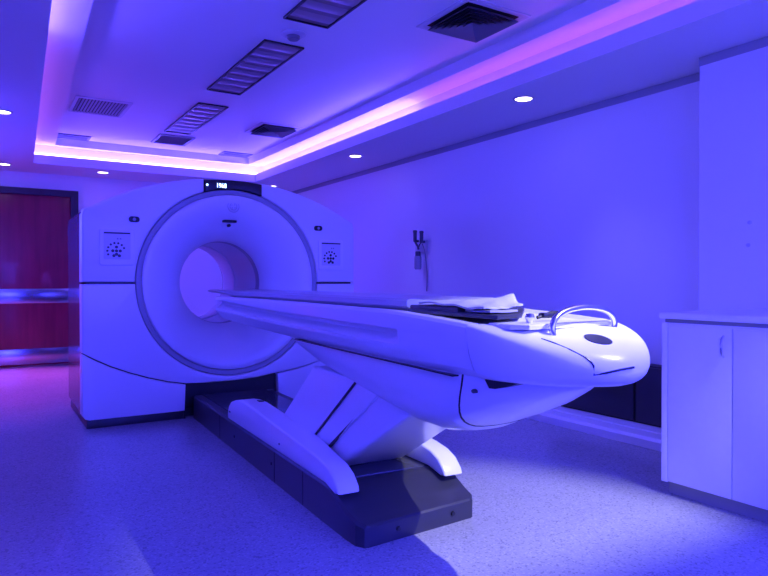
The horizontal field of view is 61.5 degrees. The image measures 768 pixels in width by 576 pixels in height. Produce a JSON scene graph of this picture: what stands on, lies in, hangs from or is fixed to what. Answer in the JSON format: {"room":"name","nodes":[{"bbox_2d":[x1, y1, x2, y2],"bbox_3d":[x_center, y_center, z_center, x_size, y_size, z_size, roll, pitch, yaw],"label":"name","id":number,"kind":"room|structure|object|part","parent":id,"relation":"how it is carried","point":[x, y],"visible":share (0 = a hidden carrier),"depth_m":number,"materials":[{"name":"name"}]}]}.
{"room":"radiology room","nodes":[
{"label":"radiology room","id":0,"kind":"room"},
{"bbox_2d":[0,170,222,367],"bbox_3d":[-3.532,-0.393,8.907,4.670,2.760,0.200,0,1,-32],"label":"wall","id":1,"kind":"structure","parent":0,"point":[200,272],"depth_m":8.78,"materials":[{"name":"white paint"}]},
{"bbox_2d":[0,186,78,366],"bbox_3d":[-4.637,-0.133,8.067,1.485,2.255,0.061,0,1,-32],"label":"door","id":2,"kind":"structure","parent":1,"relation":"in","point":[33,221],"depth_m":8.19,"materials":[{"name":"red laminate"}]},
{"bbox_3d":[-4.640,0.868,8.072,1.295,0.195,0.006,0,1,-32],"label":"kick plate","id":3,"kind":"part","parent":2,"relation":"part of","materials":[{"name":"metal"}]},
{"bbox_3d":[-4.637,-0.133,8.067,1.485,2.255,0.061,0,1,-32],"label":"frame","id":4,"kind":"part","parent":2,"relation":"part of","materials":[{"name":"grey metal"}]},
{"bbox_2d":[0,0,767,191],"bbox_3d":[-0.663,-1.602,4.480,4.870,0.340,10.730,0,1,-32],"label":"ceiling","id":5,"kind":"structure","parent":0,"point":[382,88],"depth_m":4.94,"materials":[{"name":"white paint"}]},
{"bbox_2d":[0,109,12,113],"bbox_3d":[-3.114,-1.438,5.257,0.160,0.010,0.160,0,1,-32],"label":"recessed light","id":6,"kind":"object","parent":5,"relation":"in","point":[2,111],"visible":1,"depth_m":5.26,"materials":[{"name":"white"}]},
{"bbox_2d":[57,133,90,140],"bbox_3d":[-3.700,-1.794,7.670,0.370,0.014,0.240,0,1,-32],"label":"ceiling vent","id":7,"kind":"object","parent":5,"relation":"in","point":[60,135],"visible":0.88,"depth_m":7.66,"materials":[{"name":"grey metal"}]},
{"bbox_2d":[68,95,132,117],"bbox_3d":[-2.800,-1.782,6.357,0.500,0.014,0.620,0,1,-32],"label":"ceiling vent","id":8,"kind":"object","parent":5,"relation":"in","point":[80,104],"visible":1,"depth_m":6.34,"materials":[{"name":"white metal"}]},
{"bbox_2d":[34,152,257,173],"bbox_3d":[-2.989,-1.588,8.339,2.897,0.044,0.042,0,1,-32],"label":"light strip","id":9,"kind":"object","parent":5,"relation":"attached to","point":[34,152],"visible":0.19,"depth_m":8.24,"materials":[{"name":"white"}]},
{"bbox_2d":[151,133,195,145],"bbox_3d":[-2.563,-1.796,7.830,0.410,0.014,0.510,0,1,-32],"label":"ceiling vent","id":10,"kind":"object","parent":5,"relation":"in","point":[168,139],"visible":1,"depth_m":7.81,"materials":[{"name":"grey metal"}]},
{"bbox_2d":[164,102,228,134],"bbox_3d":[-2.022,-1.787,6.865,0.297,0.014,1.380,0,1,-32],"label":"light panel","id":11,"kind":"object","parent":5,"relation":"attached to","point":[200,114],"visible":1,"depth_m":6.78,"materials":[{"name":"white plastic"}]},
{"bbox_2d":[218,151,252,157],"bbox_3d":[-2.007,-1.804,8.725,0.400,0.014,0.240,0,1,-32],"label":"ceiling vent","id":12,"kind":"object","parent":5,"relation":"in","point":[224,153],"visible":1,"depth_m":8.70,"materials":[{"name":"grey metal"}]},
{"bbox_2d":[207,39,303,94],"bbox_3d":[-1.087,-1.772,5.263,0.310,0.014,1.390,0,1,-32],"label":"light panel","id":13,"kind":"object","parent":5,"relation":"attached to","point":[267,56],"visible":1,"depth_m":5.16,"materials":[{"name":"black plastic"}]},
{"bbox_2d":[245,122,302,137],"bbox_3d":[-1.255,-1.779,7.320,0.490,0.036,0.540,0,1,-32],"label":"ceiling vent","id":14,"kind":"object","parent":5,"relation":"in","point":[263,128],"visible":1,"depth_m":7.25,"materials":[{"name":"white metal"}]},
{"bbox_2d":[281,29,305,41],"bbox_3d":[-0.630,-1.750,4.493,0.170,0.044,0.170,0,1,-32],"label":"smoke detector","id":15,"kind":"object","parent":5,"relation":"attached to","point":[293,35],"visible":1,"depth_m":4.46,"materials":[{"name":"white plastic"}]},
{"bbox_2d":[283,0,366,28],"bbox_3d":[-0.120,-1.757,3.650,0.325,0.014,1.510,0,1,-32],"label":"light panel","id":16,"kind":"object","parent":5,"relation":"attached to","point":[319,13],"visible":1,"depth_m":4.11,"materials":[{"name":"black plastic"}]},
{"bbox_2d":[348,154,361,157],"bbox_3d":[-0.314,-1.455,7.108,0.160,0.010,0.160,0,1,-32],"label":"recessed light","id":17,"kind":"object","parent":5,"relation":"in","point":[354,155],"visible":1,"depth_m":7.11,"materials":[{"name":"white"}]},
{"bbox_2d":[416,0,530,42],"bbox_3d":[0.585,-1.751,4.272,0.530,0.036,0.540,0,1,-32],"label":"ceiling vent","id":18,"kind":"object","parent":5,"relation":"in","point":[475,21],"visible":1,"depth_m":4.22,"materials":[{"name":"white metal"}]},
{"bbox_2d":[513,96,533,101],"bbox_3d":[1.058,-1.434,4.888,0.160,0.010,0.160,0,1,-32],"label":"recessed light","id":19,"kind":"object","parent":5,"relation":"in","point":[519,98],"visible":1,"depth_m":4.88,"materials":[{"name":"white metal"}]},
{"bbox_2d":[0,364,767,575],"bbox_3d":[-0.663,1.078,4.505,4.870,0.100,10.730,0,1,-32],"label":"floor","id":20,"kind":"structure","parent":0,"point":[166,497],"depth_m":2.97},
{"bbox_2d":[68,179,353,428],"bbox_3d":[-1.609,0.065,5.863,2.250,1.901,1.487,0,1,-32],"label":"gantry","id":21,"kind":"object","parent":20,"relation":"on","point":[137,353],"visible":0.93,"depth_m":5.08,"materials":[{"name":"white plastic"}]},
{"bbox_3d":[-1.979,-0.302,4.778,0.245,0.270,0.032,0,1,-32],"label":"control panel","id":22,"kind":"part","parent":21,"relation":"part of","materials":[{"name":"white plastic"}]},
{"bbox_3d":[-1.265,0.851,5.319,0.880,0.340,0.128,0,1,-32],"label":"recess panel","id":23,"kind":"part","parent":21,"relation":"part of","materials":[{"name":"black plastic"}]},
{"bbox_3d":[-0.476,-0.289,5.715,0.245,0.270,0.032,0,1,-32],"label":"control panel","id":24,"kind":"part","parent":21,"relation":"part of","materials":[{"name":"white plastic"}]},
{"bbox_2d":[194,289,649,547],"bbox_3d":[-0.299,0.531,3.585,0.656,1.012,4.092,0,1,-29],"label":"table","id":25,"kind":"object","parent":20,"relation":"on","point":[355,447],"visible":1,"depth_m":2.73,"materials":[{"name":"plastic"}]},
{"bbox_3d":[-0.597,0.856,4.127,0.520,0.012,2.520,0,1,-29],"label":"tread plate","id":26,"kind":"part","parent":25,"relation":"part of","materials":[{"name":"white plastic"}]},
{"bbox_2d":[408,304,523,319],"bbox_3d":[0.402,0.079,2.301,0.425,0.030,0.530,0,1,-29],"label":"pad","id":27,"kind":"object","parent":25,"relation":"on","point":[434,309],"visible":0.64,"depth_m":2.19,"materials":[{"name":"black plastic"}]},
{"bbox_2d":[419,293,522,312],"bbox_3d":[0.356,0.048,2.292,0.315,0.058,0.440,0,1,-29],"label":"sheet","id":28,"kind":"object","parent":27,"relation":"on","point":[502,304],"visible":1,"depth_m":2.21,"materials":[{"name":"white fabric"}]},
{"bbox_3d":[0.444,0.093,1.964,0.030,0.032,0.030,0,1,-29],"label":"release knob","id":29,"kind":"part","parent":25,"relation":"part of","materials":[{"name":"plastic"}]},
{"bbox_3d":[0.535,0.086,2.078,0.113,0.027,0.030,0,1,-29],"label":"release lever","id":30,"kind":"part","parent":25,"relation":"part of","materials":[{"name":"black plastic"}]},
{"bbox_3d":[0.556,0.114,2.035,0.455,0.015,0.145,0,1,-29],"label":"handle plate","id":31,"kind":"part","parent":25,"relation":"part of","materials":[{"name":"white plastic"}]},
{"bbox_3d":[0.622,0.096,1.995,0.350,0.094,0.025,0,1,-39],"label":"push handle","id":32,"kind":"part","parent":25,"relation":"part of","materials":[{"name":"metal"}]},
{"bbox_2d":[661,319,767,522],"bbox_3d":[1.954,0.598,3.167,0.895,0.886,0.740,0,1,-32],"label":"base cabinet","id":33,"kind":"object","parent":20,"relation":"on","point":[714,431],"visible":0.97,"depth_m":3.02,"materials":[{"name":"white laminate"}]},
{"bbox_3d":[1.418,0.575,3.251,0.018,0.798,0.032,0,1,-32],"label":"edge post","id":34,"kind":"part","parent":33,"relation":"part of","materials":[{"name":"white laminate"}]},
{"bbox_3d":[1.514,0.578,3.097,0.018,0.783,0.323,0,1,-32],"label":"door","id":35,"kind":"part","parent":33,"relation":"part of","materials":[{"name":"white laminate"}]},
{"bbox_2d":[659,308,767,323],"bbox_3d":[1.959,0.138,3.173,0.876,0.032,0.752,0,1,-32],"label":"countertop","id":36,"kind":"structure","parent":33,"relation":"on","point":[753,315],"depth_m":3.10,"materials":[{"name":"white laminate"}]},
{"bbox_3d":[1.562,0.272,2.978,0.031,0.107,0.013,0,1,-32],"label":"handle","id":37,"kind":"part","parent":33,"relation":"part of","materials":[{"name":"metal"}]},
{"bbox_3d":[1.687,0.580,2.819,0.018,0.783,0.321,0,1,-32],"label":"door","id":38,"kind":"part","parent":33,"relation":"part of","materials":[{"name":"white laminate"}]},
{"bbox_2d":[298,46,767,364],"bbox_3d":[1.204,-0.363,5.655,0.470,2.760,10.730,0,1,-32],"label":"wall","id":39,"kind":"structure","parent":0,"point":[638,209],"depth_m":4.99,"materials":[{"name":"white paint"}]},
{"bbox_2d":[413,230,427,290],"bbox_3d":[0.381,-0.297,6.949,0.097,0.665,0.243,0,1,-32],"label":"oxygen flowmeter","id":40,"kind":"object","parent":39,"relation":"attached to","point":[422,245],"visible":1,"depth_m":6.92,"materials":[{"name":"white metal"}]},
{"bbox_2d":[414,256,420,269],"bbox_3d":[0.366,-0.272,6.954,0.076,0.145,0.076,0,1,-32],"label":"bottle","id":41,"kind":"object","parent":40,"relation":"on","point":[417,259],"depth_m":6.92,"materials":[{"name":"plastic"}]},
{"bbox_3d":[0.408,-0.450,6.979,0.019,0.130,0.220,0,1,-32],"label":"wall plate","id":42,"kind":"part","parent":40,"relation":"part of","materials":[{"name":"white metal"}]},
{"bbox_2d":[292,73,699,193],"bbox_3d":[0.367,-1.428,7.109,0.064,0.054,6.960,0,1,-32],"label":"trim","id":43,"kind":"structure","parent":39,"relation":"attached to","point":[693,78],"depth_m":5.55,"materials":[{"name":"white paint"}]},
{"bbox_2d":[527,406,661,450],"bbox_3d":[0.165,0.968,7.005,0.420,0.074,6.960,0,1,-32],"label":"baseboard","id":44,"kind":"structure","parent":39,"relation":"attached to","point":[634,433],"depth_m":4.54,"materials":[{"name":"white plastic"}]},
{"bbox_2d":[562,364,661,427],"bbox_3d":[1.760,0.745,4.710,0.127,0.415,1.320,0,1,-32],"label":"wall panel","id":45,"kind":"object","parent":39,"relation":"attached to","point":[640,401],"visible":0.24,"depth_m":4.59,"materials":[{"name":"black plastic"}]},
{"bbox_3d":[1.572,0.743,4.905,0.013,0.391,0.770,0,1,-32],"label":"panel","id":46,"kind":"part","parent":45,"relation":"part of","materials":[{"name":"black plastic"}]},
{"bbox_3d":[1.921,0.748,4.345,0.013,0.391,0.510,0,1,-32],"label":"panel","id":47,"kind":"part","parent":45,"relation":"part of","materials":[{"name":"black plastic"}]},
{"bbox_2d":[699,36,767,66],"bbox_3d":[2.869,-1.386,2.583,0.064,0.054,3.370,0,1,-32],"label":"trim","id":48,"kind":"structure","parent":39,"relation":"attached to","point":[763,42],"depth_m":3.81,"materials":[{"name":"white paint"}]}
]}

